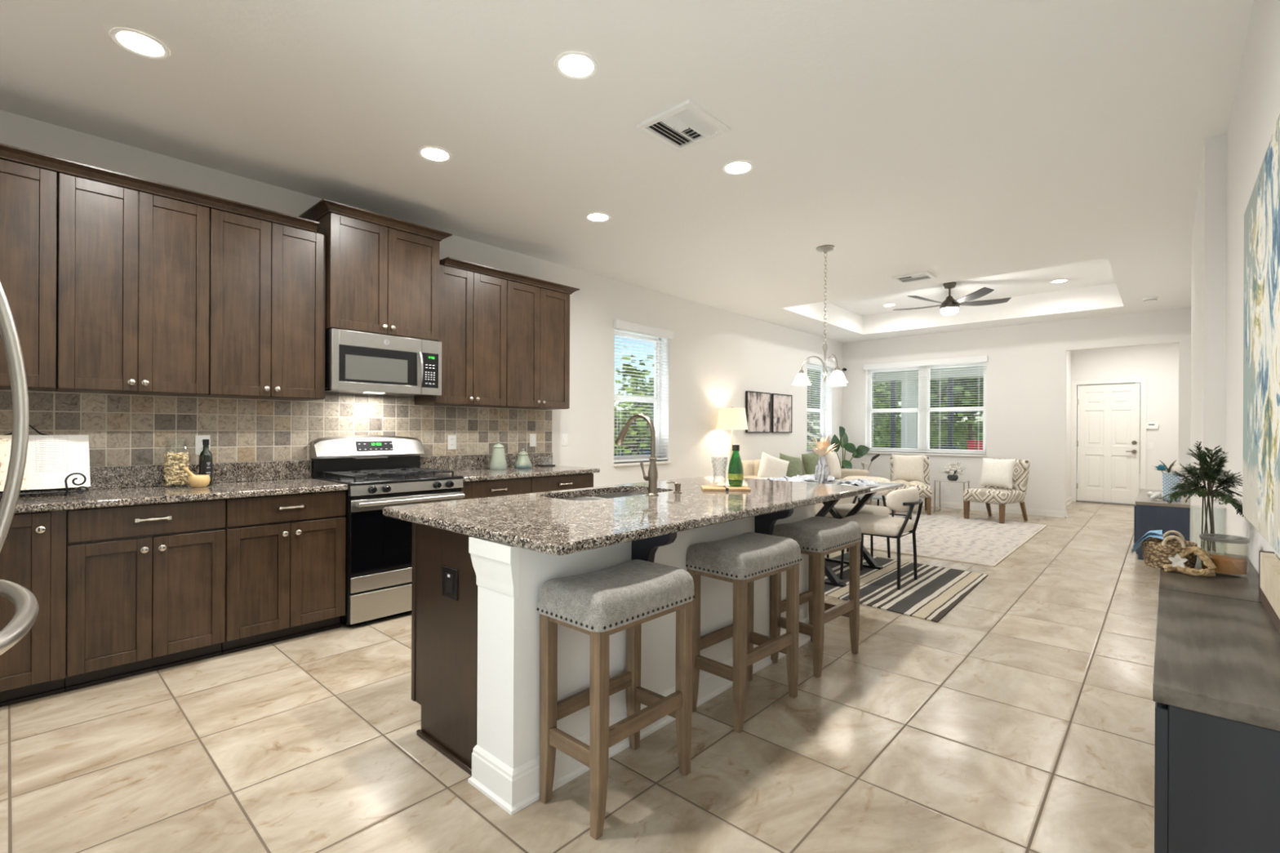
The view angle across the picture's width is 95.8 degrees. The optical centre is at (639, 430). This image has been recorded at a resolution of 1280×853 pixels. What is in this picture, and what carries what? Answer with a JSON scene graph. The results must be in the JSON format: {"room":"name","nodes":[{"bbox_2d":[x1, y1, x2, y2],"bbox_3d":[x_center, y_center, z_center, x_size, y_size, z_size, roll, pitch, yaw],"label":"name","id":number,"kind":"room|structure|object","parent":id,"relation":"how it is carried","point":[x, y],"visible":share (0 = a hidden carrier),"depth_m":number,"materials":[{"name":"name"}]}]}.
{"room":"open-plan kitchen","nodes":[
{"label":"open-plan kitchen","id":0,"kind":"room"},
{"bbox_2d":[0,110,842,495],"bbox_3d":[-0.133,-0.189,6.527,0.200,2.857,11.560,0,0,42],"label":"wall","id":1,"kind":"structure","parent":0,"point":[714,356],"depth_m":6.39,"materials":[{"name":"white paint"}]},
{"bbox_2d":[0,159,57,391],"bbox_3d":[-3.201,-0.742,2.731,0.380,1.075,0.611,0,0,42],"label":"upper cabinet","id":2,"kind":"object","parent":1,"relation":"attached to","point":[28,193],"visible":0.94,"depth_m":2.79,"materials":[{"name":"brown wood"}]},
{"bbox_2d":[0,142,319,232],"bbox_3d":[-2.792,-1.300,3.154,0.410,0.050,1.785,0,0,42],"label":"crown molding","id":3,"kind":"structure","parent":2,"relation":"attached to","point":[8,153],"depth_m":3.08,"materials":[{"name":"brown wood"}]},
{"bbox_2d":[53,173,209,396],"bbox_3d":[-2.785,-0.740,3.187,0.380,1.075,0.610,0,0,42],"label":"upper cabinet","id":4,"kind":"object","parent":1,"relation":"attached to","point":[132,266],"visible":1,"depth_m":3.05,"materials":[{"name":"brown wood"}]},
{"bbox_2d":[200,208,325,400],"bbox_3d":[-2.370,-0.738,3.642,0.380,1.075,0.612,0,0,42],"label":"upper cabinet","id":5,"kind":"object","parent":1,"relation":"attached to","point":[267,280],"visible":0.99,"depth_m":3.51,"materials":[{"name":"brown wood"}]},
{"bbox_2d":[0,390,551,477],"bbox_3d":[-2.218,0.037,4.089,0.010,0.585,4.048,0,0,42],"label":"tiled wall","id":6,"kind":"structure","parent":1,"relation":"attached to","point":[121,429],"depth_m":3.75,"materials":[{"name":"tile"}]},
{"bbox_2d":[315,212,439,341],"bbox_3d":[-1.880,-1.035,4.132,0.440,0.748,0.758,0,0,42],"label":"upper cabinet","id":7,"kind":"object","parent":1,"relation":"attached to","point":[381,280],"visible":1,"depth_m":3.96,"materials":[{"name":"brown wood"}]},
{"bbox_2d":[297,198,452,241],"bbox_3d":[-1.867,-1.431,4.121,0.472,0.050,0.888,0,0,42],"label":"crown molding","id":8,"kind":"structure","parent":7,"relation":"attached to","point":[325,206],"depth_m":3.89,"materials":[{"name":"brown wood"}]},
{"bbox_2d":[324,328,441,396],"bbox_3d":[-1.866,-0.454,4.125,0.472,0.399,0.764,0,0,42],"label":"microwave","id":9,"kind":"object","parent":7,"relation":"attached to","point":[357,362],"visible":1,"depth_m":3.96,"materials":[{"name":"silver metal"}]},
{"bbox_2d":[413,264,506,407],"bbox_3d":[-1.432,-0.724,4.669,0.380,1.055,0.626,0,0,42],"label":"upper cabinet","id":10,"kind":"object","parent":1,"relation":"attached to","point":[473,306],"visible":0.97,"depth_m":4.56,"materials":[{"name":"brown wood"}]},
{"bbox_2d":[491,280,569,409],"bbox_3d":[-0.989,-0.722,5.154,0.380,1.055,0.679,0,0,42],"label":"upper cabinet","id":11,"kind":"object","parent":1,"relation":"attached to","point":[538,318],"visible":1,"depth_m":5.03,"materials":[{"name":"brown wood"}]},
{"bbox_2d":[439,257,579,294],"bbox_3d":[-1.147,-1.272,4.956,0.410,0.050,1.314,0,0,42],"label":"crown molding","id":12,"kind":"structure","parent":11,"relation":"attached to","point":[448,261],"depth_m":4.74,"materials":[{"name":"brown wood"}]},
{"bbox_2d":[613,329,671,466],"bbox_3d":[-0.028,-0.369,6.615,0.235,1.523,0.940,0,0,42],"label":"window","id":13,"kind":"structure","parent":1,"relation":"in","point":[657,391],"depth_m":6.86,"materials":[{"name":"white paint"}]},
{"bbox_2d":[613,319,673,462],"bbox_3d":[0.031,-0.415,6.561,0.116,1.530,0.960,0,0,42],"label":"window blind","id":14,"kind":"object","parent":13,"relation":"attached to","point":[619,325],"visible":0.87,"depth_m":6.52,"materials":[{"name":"white plastic"}]},
{"bbox_2d":[745,391,770,432],"bbox_3d":[1.716,-0.255,8.377,0.034,0.590,0.645,0,0,42],"label":"framed art","id":15,"kind":"object","parent":1,"relation":"attached to","point":[757,404],"visible":1,"depth_m":8.35,"materials":[{"name":"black paper"}]},
{"bbox_2d":[770,393,792,432],"bbox_3d":[2.183,-0.253,8.888,0.034,0.590,0.600,0,0,42],"label":"framed art","id":16,"kind":"object","parent":1,"relation":"attached to","point":[781,418],"visible":1,"depth_m":8.86,"materials":[{"name":"black paper"}]},
{"bbox_2d":[806,364,825,453],"bbox_3d":[3.023,-0.352,9.957,0.235,1.568,0.980,0,0,42],"label":"window","id":17,"kind":"structure","parent":1,"relation":"in","point":[823,411],"depth_m":10.32,"materials":[{"name":"white paint"}]},
{"bbox_2d":[806,357,835,453],"bbox_3d":[3.082,-0.398,9.903,0.116,1.575,1.000,0,0,42],"label":"window blind","id":18,"kind":"object","parent":17,"relation":"attached to","point":[810,361],"visible":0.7,"depth_m":9.85,"materials":[{"name":"white plastic"}]},
{"bbox_2d":[0,501,1159,852],"bbox_3d":[2.751,1.313,5.540,5.800,0.120,14.100,0,0,42],"label":"floor","id":19,"kind":"structure","parent":0,"point":[1021,719],"depth_m":2.21,"materials":[{"name":"beige tile"}]},
{"bbox_2d":[0,280,39,655],"bbox_3d":[-1.895,0.341,1.219,0.910,1.780,0.868,0,0,42],"label":"refrigerator","id":20,"kind":"object","parent":19,"relation":"on","point":[25,602],"visible":1,"depth_m":1.47,"materials":[{"name":"grey metal"}]},
{"bbox_2d":[0,510,66,706],"bbox_3d":[-3.037,0.796,2.692,0.685,0.860,0.484,0,0,42],"label":"base cabinet","id":21,"kind":"object","parent":19,"relation":"on","point":[33,554],"visible":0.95,"depth_m":2.60,"materials":[{"name":"brown wood"}]},
{"bbox_2d":[0,460,347,513],"bbox_3d":[-2.622,0.287,3.149,0.681,0.158,1.716,0,0,42],"label":"countertop","id":22,"kind":"structure","parent":21,"relation":"on","point":[117,486],"depth_m":3.27,"materials":[{"name":"grey stone"}]},
{"bbox_2d":[0,424,88,496],"bbox_3d":[-3.037,0.144,2.861,0.226,0.370,0.436,0,0,42],"label":"cookbook stand","id":23,"kind":"object","parent":22,"relation":"on","point":[66,489],"visible":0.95,"depth_m":2.90,"materials":[{"name":"black metal"}]},
{"bbox_2d":[0,435,90,491],"bbox_3d":[-3.037,0.159,2.861,0.158,0.265,0.452,0,0,42],"label":"cookbook","id":24,"kind":"object","parent":23,"relation":"on","point":[50,459],"visible":0.78,"depth_m":2.91,"materials":[{"name":"white paper"}]},
{"bbox_2d":[164,451,189,486],"bbox_3d":[-2.703,0.178,3.373,0.116,0.303,0.116,0,0,4],"label":"glass jar","id":25,"kind":"object","parent":22,"relation":"on","point":[181,478],"visible":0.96,"depth_m":3.34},
{"bbox_2d":[187,475,210,487],"bbox_3d":[-2.559,0.297,3.354,0.104,0.067,0.104,0,0,42],"label":"mortar","id":26,"kind":"object","parent":22,"relation":"on","point":[197,481],"visible":1,"depth_m":3.32,"materials":[{"name":"brown wood"}]},
{"bbox_2d":[199,439,212,485],"bbox_3d":[-2.599,0.193,3.458,0.065,0.275,0.065,0,0,42],"label":"oil bottle","id":27,"kind":"object","parent":22,"relation":"on","point":[206,455],"visible":0.82,"depth_m":3.44,"materials":[{"name":"black glass"}]},
{"bbox_2d":[64,498,225,691],"bbox_3d":[-2.667,0.798,3.098,0.685,0.860,0.607,0,0,42],"label":"base cabinet","id":28,"kind":"object","parent":19,"relation":"on","point":[145,584],"visible":1,"depth_m":2.86,"materials":[{"name":"brown wood"}]},
{"bbox_2d":[221,490,346,654],"bbox_3d":[-2.252,0.800,3.552,0.685,0.860,0.612,0,0,42],"label":"base cabinet","id":29,"kind":"object","parent":19,"relation":"on","point":[285,554],"visible":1,"depth_m":3.32,"materials":[{"name":"brown wood"}]},
{"bbox_2d":[310,435,464,626],"bbox_3d":[-1.750,0.636,4.040,0.762,1.192,0.775,0,0,42],"label":"gas range","id":30,"kind":"object","parent":19,"relation":"on","point":[380,472],"visible":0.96,"depth_m":3.78,"materials":[{"name":"silver metal"}]},
{"bbox_2d":[311,471,463,485],"bbox_3d":[-1.759,0.334,4.049,0.664,0.019,0.775,0,0,42],"label":"cooktop","id":31,"kind":"object","parent":30,"relation":"in","point":[426,478],"depth_m":3.87,"materials":[{"name":"black metal"}]},
{"bbox_2d":[461,477,530,499],"bbox_3d":[-1.308,0.804,4.586,0.685,0.860,0.621,0,0,42],"label":"base cabinet","id":32,"kind":"object","parent":19,"relation":"on","point":[499,487],"visible":0.12,"depth_m":4.36,"materials":[{"name":"brown wood"}]},
{"bbox_2d":[420,452,599,481],"bbox_3d":[-1.061,0.294,4.858,0.681,0.158,1.358,0,0,42],"label":"countertop","id":33,"kind":"structure","parent":32,"relation":"on","point":[473,468],"depth_m":4.82,"materials":[{"name":"grey stone"}]},
{"bbox_2d":[489,440,506,470],"bbox_3d":[-1.213,0.215,4.953,0.148,0.242,0.148,0,0,42],"label":"canister","id":34,"kind":"object","parent":33,"relation":"on","point":[498,461],"visible":1,"depth_m":4.91,"materials":[{"name":"ceramic"}]},
{"bbox_2d":[514,448,532,468],"bbox_3d":[-1.038,0.251,5.131,0.156,0.172,0.156,0,0,42],"label":"canister","id":35,"kind":"object","parent":33,"relation":"on","point":[522,461],"visible":1,"depth_m":5.08,"materials":[{"name":"ceramic"}]},
{"bbox_2d":[530,472,593,498],"bbox_3d":[-0.867,0.806,5.069,0.685,0.860,0.676,0,0,42],"label":"base cabinet","id":36,"kind":"object","parent":19,"relation":"on","point":[557,482],"visible":0.19,"depth_m":4.83,"materials":[{"name":"brown wood"}]},
{"bbox_2d":[536,559,694,839],"bbox_3d":[-0.075,0.868,2.011,0.323,0.744,0.503,0,0,42],"label":"bar stool","id":37,"kind":"object","parent":19,"relation":"on","point":[600,604],"visible":1,"depth_m":1.91,"materials":[{"name":"grey fabric"}]},
{"bbox_2d":[382,475,871,815],"bbox_3d":[0.139,0.793,3.050,1.212,0.895,2.504,0,0,42],"label":"kitchen island","id":38,"kind":"object","parent":19,"relation":"on","point":[480,566],"visible":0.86,"depth_m":2.21,"materials":[{"name":"stone"}]},
{"bbox_2d":[441,564,457,600],"bbox_3d":[-0.722,0.579,2.189,0.110,0.116,0.008,0,0,42],"label":"outlet plate","id":39,"kind":"object","parent":38,"relation":"attached to","point":[449,572],"depth_m":2.18,"materials":[{"name":"grey plastic"}]},
{"bbox_2d":[614,413,658,496],"bbox_3d":[-0.022,0.128,3.140,0.306,0.435,0.060,0,0,42],"label":"kitchen faucet","id":40,"kind":"object","parent":38,"relation":"on","point":[652,477],"visible":1,"depth_m":3.05,"materials":[{"name":"silver metal"}]},
{"bbox_2d":[701,484,751,491],"bbox_3d":[0.497,0.339,3.364,0.270,0.018,0.173,0,0,1],"label":"serving board","id":41,"kind":"object","parent":38,"relation":"on","point":[705,488],"visible":1,"depth_m":3.28,"materials":[{"name":"brown wood"}]},
{"bbox_2d":[728,444,743,486],"bbox_3d":[0.564,0.208,3.404,0.090,0.242,0.090,0,0,42],"label":"bottle","id":42,"kind":"object","parent":41,"relation":"on","point":[735,472],"visible":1,"depth_m":3.37,"materials":[{"name":"green glass"}]},
{"bbox_2d":[685,532,801,733],"bbox_3d":[0.474,0.870,2.627,0.323,0.744,0.503,0,0,45],"label":"bar stool","id":43,"kind":"object","parent":19,"relation":"on","point":[743,559],"visible":0.96,"depth_m":2.53,"materials":[{"name":"grey fabric"}]},
{"bbox_2d":[741,456,869,513],"bbox_3d":[2.456,0.831,8.492,0.900,0.840,2.540,0,0,42],"label":"sofa","id":44,"kind":"object","parent":19,"relation":"on","point":[750,468],"visible":0.09,"depth_m":8.20,"materials":[{"name":"beige fabric"}]},
{"bbox_2d":[756,451,789,478],"bbox_3d":[1.747,0.548,7.611,0.548,0.533,0.171,0,0,-20],"label":"throw pillow","id":45,"kind":"object","parent":44,"relation":"on","point":[770,466],"visible":0.63,"depth_m":7.54,"materials":[{"name":"white fabric"}]},
{"bbox_2d":[779,453,802,477],"bbox_3d":[2.079,0.550,7.944,0.504,0.478,0.188,0,0,-35],"label":"throw pillow","id":46,"kind":"object","parent":44,"relation":"on","point":[794,467],"visible":0.54,"depth_m":7.88,"materials":[{"name":"green fabric"}]},
{"bbox_2d":[800,451,819,475],"bbox_3d":[2.571,0.537,8.483,0.557,0.512,0.202,0,0,-42],"label":"throw pillow","id":47,"kind":"object","parent":44,"relation":"on","point":[810,460],"visible":0.46,"depth_m":8.34,"materials":[{"name":"green fabric"}]},
{"bbox_2d":[824,451,841,479],"bbox_3d":[2.982,0.539,8.948,0.210,0.496,0.544,0,0,35],"label":"throw pillow","id":48,"kind":"object","parent":44,"relation":"on","point":[832,460],"visible":0.72,"depth_m":8.79,"materials":[{"name":"beige fabric"}]},
{"bbox_2d":[769,516,862,677],"bbox_3d":[0.962,0.873,3.160,0.323,0.744,0.503,0,0,44],"label":"bar stool","id":49,"kind":"object","parent":19,"relation":"on","point":[817,537],"visible":0.81,"depth_m":3.07,"materials":[{"name":"grey fabric"}]},
{"bbox_2d":[829,426,869,469],"bbox_3d":[3.421,0.597,9.857,0.915,1.318,0.474,0,0,7],"label":"potted plant","id":50,"kind":"object","parent":19,"relation":"on","point":[859,452],"visible":0.47,"depth_m":9.81,"materials":[{"name":"green plant"}]},
{"bbox_2d":[824,551,987,622],"bbox_3d":[1.874,1.244,4.949,1.702,0.008,1.695,0,0,42],"label":"striped rug","id":51,"kind":"object","parent":19,"relation":"on","point":[937,590],"visible":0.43,"depth_m":4.56,"materials":[{"name":"multicoloured fabric"}]},
{"bbox_2d":[800,479,903,587],"bbox_3d":[1.612,0.861,5.092,0.980,0.763,1.200,0,0,42],"label":"dining table","id":52,"kind":"object","parent":51,"relation":"on","point":[828,506],"visible":0.33,"depth_m":5.18,"materials":[{"name":"black metal"}]},
{"bbox_2d":[808,435,836,484],"bbox_3d":[1.619,0.257,5.098,0.275,0.444,0.315,0,0,16],"label":"vase","id":53,"kind":"object","parent":52,"relation":"on","point":[822,449],"visible":1,"depth_m":5.09,"materials":[{"name":"ceramic"}]},
{"bbox_2d":[835,478,879,487],"bbox_3d":[1.862,0.446,4.933,0.340,0.067,0.294,0,0,-43],"label":"napkin","id":54,"kind":"object","parent":52,"relation":"on","point":[864,482],"visible":0.75,"depth_m":4.91,"materials":[{"name":"grey fabric"}]},
{"bbox_2d":[825,475,892,558],"bbox_3d":[2.132,0.853,5.602,0.501,0.779,0.595,0,0,42],"label":"dining chair","id":55,"kind":"object","parent":51,"relation":"on","point":[842,509],"visible":0.44,"depth_m":5.54,"materials":[{"name":"beige fabric"}]},
{"bbox_2d":[840,486,923,590],"bbox_3d":[1.999,0.853,4.786,0.595,0.779,0.501,0,0,42],"label":"dining chair","id":56,"kind":"object","parent":51,"relation":"on","point":[901,500],"visible":0.84,"depth_m":4.59,"materials":[{"name":"beige fabric"}]},
{"bbox_2d":[889,455,932,515],"bbox_3d":[4.160,0.837,8.892,0.560,0.856,0.734,0,0,22],"label":"slipper chair","id":57,"kind":"object","parent":19,"relation":"on","point":[925,491],"visible":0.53,"depth_m":8.61,"materials":[{"name":"fabric"}]},
{"bbox_2d":[891,453,924,483],"bbox_3d":[4.137,0.589,8.916,0.460,0.425,0.194,0,0,24],"label":"cushion","id":58,"kind":"object","parent":57,"relation":"on","point":[905,468],"visible":0.98,"depth_m":8.86,"materials":[{"name":"beige fabric"}]},
{"bbox_2d":[824,510,1047,567],"bbox_3d":[3.364,1.249,7.337,2.582,0.012,3.180,0,0,42],"label":"area rug","id":59,"kind":"object","parent":19,"relation":"on","point":[978,541],"visible":0.6,"depth_m":6.56,"materials":[{"name":"beige carpet"}]},
{"bbox_2d":[933,479,969,515],"bbox_3d":[4.755,1.016,8.816,0.430,0.492,0.300,0,0,42],"label":"side table","id":60,"kind":"object","parent":19,"relation":"on","point":[937,480],"visible":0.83,"depth_m":8.84,"materials":[{"name":"grey metal"}]},
{"bbox_2d":[937,462,966,480],"bbox_3d":[4.760,0.621,8.812,0.261,0.296,0.464,0,0,-17],"label":"flower bowl","id":61,"kind":"object","parent":60,"relation":"on","point":[953,468],"visible":1,"depth_m":8.73,"materials":[{"name":"white fabric"}]},
{"bbox_2d":[963,457,1030,524],"bbox_3d":[5.003,0.841,8.111,0.734,0.856,0.560,0,0,-32],"label":"slipper chair","id":62,"kind":"object","parent":19,"relation":"on","point":[988,495],"visible":0.8,"depth_m":8.00,"materials":[{"name":"fabric"}]},
{"bbox_2d":[978,457,1015,488],"bbox_3d":[5.005,0.598,8.102,0.191,0.406,0.440,0,0,-34],"label":"cushion","id":63,"kind":"object","parent":62,"relation":"on","point":[995,472],"visible":1,"depth_m":8.04,"materials":[{"name":"fabric"}]},
{"bbox_2d":[1133,488,1190,559],"bbox_3d":[5.550,0.982,6.127,0.469,0.567,1.680,0,0,42],"label":"base cabinet","id":64,"kind":"object","parent":19,"relation":"on","point":[1149,514],"visible":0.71,"depth_m":5.55,"materials":[{"name":"blue wood"}]},
{"bbox_2d":[1154,460,1184,501],"bbox_3d":[5.225,0.492,5.712,0.255,0.408,0.151,0,0,42],"label":"woven vase","id":65,"kind":"object","parent":64,"relation":"on","point":[1168,481],"visible":0.86,"depth_m":5.67,"materials":[{"name":"blue wicker"}]},
{"bbox_2d":[1152,551,1279,852],"bbox_3d":[1.674,0.868,1.682,0.249,0.760,1.793,0,0,42],"label":"console table","id":66,"kind":"object","parent":19,"relation":"on","point":[1216,682],"visible":0.82,"depth_m":1.08,"materials":[{"name":"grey wood"}]},
{"bbox_2d":[1141,530,1197,569],"bbox_3d":[1.883,0.426,2.057,0.147,0.124,0.151,0,0,42],"label":"seagrass basket","id":67,"kind":"object","parent":66,"relation":"on","point":[1156,552],"visible":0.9,"depth_m":2.02,"materials":[{"name":"beige wicker"}]},
{"bbox_2d":[1163,546,1216,577],"bbox_3d":[1.866,0.442,1.963,0.132,0.094,0.095,0,0,42],"label":"garland","id":68,"kind":"object","parent":66,"relation":"on","point":[1177,565],"visible":0.99,"depth_m":1.95,"materials":[{"name":"wicker"}]},
{"bbox_2d":[1157,440,1245,551],"bbox_3d":[2.210,0.265,2.244,0.455,0.448,0.271,0,0,-39],"label":"potted plant","id":69,"kind":"object","parent":66,"relation":"on","point":[1207,473],"visible":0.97,"depth_m":2.23,"materials":[{"name":"green plant"}]},
{"bbox_2d":[1199,533,1249,574],"bbox_3d":[1.985,0.425,1.964,0.122,0.127,0.122,0,0,42],"label":"candle jar","id":70,"kind":"object","parent":66,"relation":"on","point":[1224,564],"visible":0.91,"depth_m":1.93,"materials":[{"name":"clear glass"}]},
{"bbox_2d":[1258,550,1279,634],"bbox_3d":[1.645,0.419,1.489,0.029,0.137,0.500,0,0,42],"label":"canvas","id":71,"kind":"object","parent":66,"relation":"on","point":[1268,563],"visible":1,"depth_m":1.52,"materials":[{"name":"brown"}]},
{"bbox_3d":[1.205,0.961,7.508,0.450,0.570,0.450,0,0,42],"label":"end table","id":72,"kind":"object","parent":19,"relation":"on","visible":0},
{"bbox_2d":[715,406,747,463],"bbox_3d":[1.197,0.184,7.519,0.410,0.980,0.410,0,0,42],"label":"table lamp","id":73,"kind":"object","parent":72,"relation":"on","point":[731,418],"visible":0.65,"depth_m":7.37,"materials":[{"name":"beige fabric"}]},
{"bbox_2d":[0,0,1253,342],"bbox_3d":[2.765,-1.876,5.540,5.800,0.543,14.100,0,0,42],"label":"ceiling","id":74,"kind":"structure","parent":0,"point":[1012,148],"depth_m":3.05,"materials":[{"name":"white paint"}]},
{"bbox_2d":[109,27,169,59],"bbox_3d":[-2.104,-1.623,2.435,0.194,0.006,0.194,0,0,42],"label":"recessed light","id":75,"kind":"object","parent":74,"relation":"in","point":[134,42],"visible":1,"depth_m":2.43,"materials":[{"name":"white"}]},
{"bbox_2d":[417,146,452,163],"bbox_3d":[-1.207,-1.619,3.401,0.194,0.006,0.194,0,0,42],"label":"recessed light","id":76,"kind":"object","parent":74,"relation":"in","point":[434,154],"visible":1,"depth_m":3.40,"materials":[{"name":"white"}]},
{"bbox_2d":[554,51,598,79],"bbox_3d":[-0.283,-1.615,2.567,0.194,0.006,0.194,0,0,42],"label":"recessed light","id":77,"kind":"object","parent":74,"relation":"in","point":[575,65],"visible":1,"depth_m":2.56,"materials":[{"name":"white"}]},
{"bbox_2d":[635,99,730,152],"bbox_3d":[0.230,-1.607,3.077,0.360,0.018,0.365,0,0,42],"label":"ceiling vent","id":78,"kind":"object","parent":74,"relation":"in","point":[685,126],"visible":1,"depth_m":3.06,"materials":[{"name":"white plastic"}]},
{"bbox_2d":[722,160,754,175],"bbox_3d":[0.603,-1.611,3.555,0.194,0.006,0.194,0,0,42],"label":"recessed light","id":79,"kind":"object","parent":74,"relation":"in","point":[735,167],"visible":1,"depth_m":3.55,"materials":[{"name":"white"}]},
{"bbox_2d":[791,244,847,386],"bbox_3d":[1.659,-1.007,5.141,0.513,1.205,0.483,0,0,42],"label":"chandelier","id":80,"kind":"object","parent":74,"relation":"hanging from","point":[837,378],"visible":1,"depth_m":5.10,"materials":[{"name":"grey metal"}]},
{"bbox_2d":[891,271,936,284],"bbox_3d":[2.869,-1.595,6.053,0.356,0.018,0.300,0,0,42],"label":"ceiling vent","id":81,"kind":"object","parent":74,"relation":"in","point":[922,276],"visible":1,"depth_m":6.03,"materials":[{"name":"white plastic"}]},
{"bbox_2d":[893,281,1011,315],"bbox_3d":[4.000,-1.702,7.540,1.337,0.410,1.376,0,0,42],"label":"ceiling fan","id":82,"kind":"object","parent":74,"relation":"hanging from","point":[950,306],"visible":1,"depth_m":7.42,"materials":[{"name":"brown metal"}]},
{"bbox_2d":[890,377,982,448],"bbox_3d":[6.445,0.125,11.367,2.910,2.330,0.080,0,0,42],"label":"window frame","id":83,"kind":"structure","parent":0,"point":[950,387],"depth_m":11.56,"materials":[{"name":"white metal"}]},
{"bbox_2d":[842,307,1191,511],"bbox_3d":[5.528,-0.163,8.996,4.832,2.857,0.120,0,0,42],"label":"wall","id":84,"kind":"structure","parent":0,"point":[1026,387],"depth_m":8.68,"materials":[{"name":"white paint"}]},
{"bbox_2d":[866,362,986,457],"bbox_3d":[4.750,-0.347,9.697,1.905,1.523,0.175,0,0,42],"label":"window","id":85,"kind":"structure","parent":84,"relation":"in","point":[922,433],"depth_m":9.70,"materials":[{"name":"white paint"}]},
{"bbox_2d":[863,355,987,453],"bbox_3d":[4.716,-0.393,9.661,1.925,1.530,0.116,0,0,42],"label":"window blind","id":86,"kind":"object","parent":85,"relation":"attached to","point":[980,358],"visible":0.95,"depth_m":9.59,"materials":[{"name":"white plastic"}]},
{"bbox_2d":[871,498,1065,517],"bbox_3d":[4.912,1.217,9.456,3.310,0.092,0.022,0,0,42],"label":"baseboard","id":87,"kind":"structure","parent":84,"relation":"attached to","point":[943,504],"depth_m":8.89,"materials":[{"name":"white paint"}]},
{"bbox_2d":[1066,351,1071,499],"bbox_3d":[6.904,-0.157,9.540,0.130,2.857,2.540,0,0,42],"label":"wall","id":88,"kind":"structure","parent":0,"point":[1068,420],"depth_m":10.07,"materials":[{"name":"white paint"}]},
{"bbox_2d":[1071,342,1178,500],"bbox_3d":[8.385,-0.150,9.827,1.670,2.857,0.120,0,0,42],"label":"wall","id":89,"kind":"structure","parent":0,"point":[1157,363],"depth_m":9.61,"materials":[{"name":"white paint"}]},
{"bbox_2d":[1071,377,1146,502],"bbox_3d":[8.092,0.200,10.000,1.013,2.155,0.016,0,0,42],"label":"door frame","id":90,"kind":"structure","parent":89,"relation":"in","point":[1143,381],"depth_m":9.96,"materials":[{"name":"white paint"}]},
{"bbox_2d":[1075,382,1140,506],"bbox_3d":[8.104,0.242,10.014,0.865,2.070,0.120,0,0,42],"label":"door","id":91,"kind":"structure","parent":90,"relation":"attached to","point":[1108,442],"depth_m":10.01,"materials":[{"name":"white paint"}]},
{"bbox_2d":[1190,133,1226,553],"bbox_3d":[3.901,-0.171,3.991,0.087,2.857,2.286,0,0,42],"label":"wall column","id":92,"kind":"structure","parent":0,"point":[1209,238],"depth_m":3.16,"materials":[{"name":"white paint"}]},
{"bbox_2d":[1225,0,1279,574],"bbox_3d":[3.408,-0.173,3.240,0.200,2.857,11.480,0,0,42],"label":"wall","id":93,"kind":"structure","parent":0,"point":[1255,109],"depth_m":2.43,"materials":[{"name":"white paint"}]},
{"bbox_2d":[1242,114,1279,554],"bbox_3d":[1.573,-0.225,1.409,0.041,1.025,1.490,0,0,42],"label":"canvas painting","id":94,"kind":"object","parent":93,"relation":"attached to","point":[1261,282],"visible":1,"depth_m":1.54},
{"bbox_3d":[5.577,1.366,10.786,3.500,0.160,2.440,0,0,42],"label":"floor","id":95,"kind":"structure","parent":0,"visible":0},
{"bbox_2d":[901,379,918,448],"bbox_3d":[5.674,0.201,12.111,0.290,2.490,0.300,0,0,42],"label":"porch column","id":96,"kind":"structure","parent":95,"relation":"on","point":[912,423],"depth_m":11.98,"materials":[{"name":"white paint"}]},
{"bbox_2d":[872,364,983,382],"bbox_3d":[5.589,-1.179,10.786,3.500,0.270,2.440,0,0,42],"label":"beam","id":97,"kind":"structure","parent":96,"relation":"on","point":[962,373],"depth_m":11.68,"materials":[{"name":"white paint"}]},
{"label":"outside","id":98,"kind":"structure","parent":0,"visible":0},
{"bbox_2d":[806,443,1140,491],"bbox_3d":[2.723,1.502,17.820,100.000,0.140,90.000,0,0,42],"label":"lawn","id":99,"kind":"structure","parent":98,"point":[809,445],"depth_m":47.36,"materials":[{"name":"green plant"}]},
{"bbox_2d":[613,346,653,455],"bbox_3d":[-0.138,-0.189,12.780,2.001,3.274,1.951,0,0,5],"label":"tree","id":100,"kind":"object","parent":99,"relation":"on","point":[639,424],"visible":0.57,"depth_m":12.53,"materials":[{"name":"green plant"}]},
{"bbox_2d":[806,368,820,448],"bbox_3d":[4.963,-1.330,22.526,5.300,5.816,4.696,0,0,0],"label":"tree","id":101,"kind":"object","parent":99,"relation":"on","point":[810,429],"visible":0.03,"depth_m":21.59,"materials":[{"name":"green plant"}]},
{"bbox_2d":[808,369,901,445],"bbox_3d":[10.594,-2.139,29.125,5.886,7.276,5.784,0,0,42],"label":"tree","id":102,"kind":"object","parent":99,"relation":"on","point":[876,401],"visible":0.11,"depth_m":28.08,"materials":[{"name":"green plant"}]},
{"bbox_2d":[807,373,938,442],"bbox_3d":[7.661,-1.171,18.979,3.951,5.307,4.921,0,0,-22],"label":"tree","id":103,"kind":"object","parent":99,"relation":"on","point":[879,394],"visible":0.12,"depth_m":18.95,"materials":[{"name":"green plant"}]},
{"bbox_2d":[899,377,983,449],"bbox_3d":[14.398,-2.096,26.269,5.318,7.224,5.299,0,0,18],"label":"tree","id":104,"kind":"object","parent":99,"relation":"on","point":[961,398],"visible":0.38,"depth_m":25.09,"materials":[{"name":"green plant"}]},
{"bbox_2d":[817,418,1140,464],"bbox_3d":[18.252,0.456,30.383,18.252,2.166,1.775,0,0,42],"label":"hedge","id":105,"kind":"object","parent":99,"relation":"on","point":[961,439],"visible":0.13,"depth_m":31.26,"materials":[{"name":"green plant"}]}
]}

